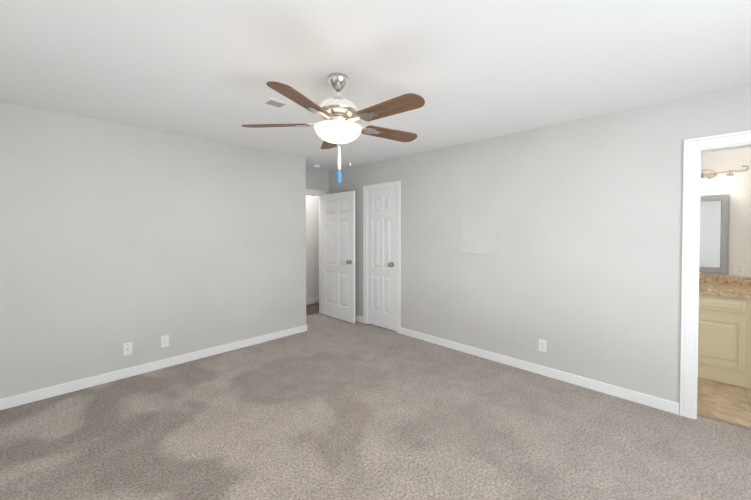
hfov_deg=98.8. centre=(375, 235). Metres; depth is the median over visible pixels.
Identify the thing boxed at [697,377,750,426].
floor
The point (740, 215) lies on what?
wall
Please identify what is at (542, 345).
outlet
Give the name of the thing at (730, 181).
sconce
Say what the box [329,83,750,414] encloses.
wall
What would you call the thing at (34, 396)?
baseboard
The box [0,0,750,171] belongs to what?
ceiling
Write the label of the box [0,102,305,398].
wall
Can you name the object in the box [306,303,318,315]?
floor
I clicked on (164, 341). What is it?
outlet
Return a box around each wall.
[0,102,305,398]
[306,168,328,193]
[306,195,318,298]
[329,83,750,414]
[699,147,750,276]
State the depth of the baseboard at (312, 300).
6.28 m
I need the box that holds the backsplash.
[699,274,750,285]
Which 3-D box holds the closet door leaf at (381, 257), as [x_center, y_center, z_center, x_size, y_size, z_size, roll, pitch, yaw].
[0.096,0.327,4.726,0.576,2.018,0.189,1,1,45]
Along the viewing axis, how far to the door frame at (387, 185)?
4.60 m
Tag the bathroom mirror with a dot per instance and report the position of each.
(714, 230)
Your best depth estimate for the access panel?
3.63 m
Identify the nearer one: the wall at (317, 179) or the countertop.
the countertop
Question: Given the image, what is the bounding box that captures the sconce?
[701,165,748,188]
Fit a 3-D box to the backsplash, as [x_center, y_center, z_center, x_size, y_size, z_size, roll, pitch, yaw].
[4.030,0.465,3.012,2.405,0.085,0.022,1,1,45]
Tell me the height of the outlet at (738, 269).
0.115 m
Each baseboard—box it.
[0,324,306,409]
[306,297,318,304]
[355,315,679,414]
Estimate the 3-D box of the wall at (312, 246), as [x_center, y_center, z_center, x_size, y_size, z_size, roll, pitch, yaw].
[-1.542,0.108,6.051,0.120,2.440,3.900,1,1,45]
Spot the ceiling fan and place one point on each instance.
(338, 126)
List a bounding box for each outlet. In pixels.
[123,342,131,355]
[161,335,168,347]
[539,339,545,351]
[734,263,744,274]
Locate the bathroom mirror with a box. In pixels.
[699,194,729,273]
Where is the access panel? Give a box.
[460,212,496,254]
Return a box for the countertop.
[699,282,750,297]
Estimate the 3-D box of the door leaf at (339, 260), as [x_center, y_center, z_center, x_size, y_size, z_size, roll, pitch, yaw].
[-0.612,0.320,5.185,0.821,2.018,0.189,1,1,45]
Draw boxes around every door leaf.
[321,191,356,323]
[367,188,395,330]
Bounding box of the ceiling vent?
[261,98,288,108]
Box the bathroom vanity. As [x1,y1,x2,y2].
[698,294,750,388]
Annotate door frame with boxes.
[306,189,326,313]
[363,181,400,333]
[680,130,750,429]
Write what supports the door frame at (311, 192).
attached to the wall at (317, 179)
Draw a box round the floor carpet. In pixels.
[0,313,750,499]
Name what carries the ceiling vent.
in the ceiling
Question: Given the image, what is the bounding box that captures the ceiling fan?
[241,73,424,182]
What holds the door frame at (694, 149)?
attached to the wall at (580, 273)
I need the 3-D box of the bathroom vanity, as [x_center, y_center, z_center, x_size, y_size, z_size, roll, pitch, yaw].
[3.829,0.971,2.815,2.405,0.812,0.596,1,1,45]
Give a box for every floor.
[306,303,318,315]
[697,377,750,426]
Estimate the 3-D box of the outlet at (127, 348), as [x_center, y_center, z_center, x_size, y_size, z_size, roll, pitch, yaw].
[-2.404,1.098,3.127,0.014,0.115,0.070,1,1,45]
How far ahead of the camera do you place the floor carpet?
2.24 m
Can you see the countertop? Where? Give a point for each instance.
(704, 287)
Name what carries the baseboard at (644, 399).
attached to the wall at (580, 273)

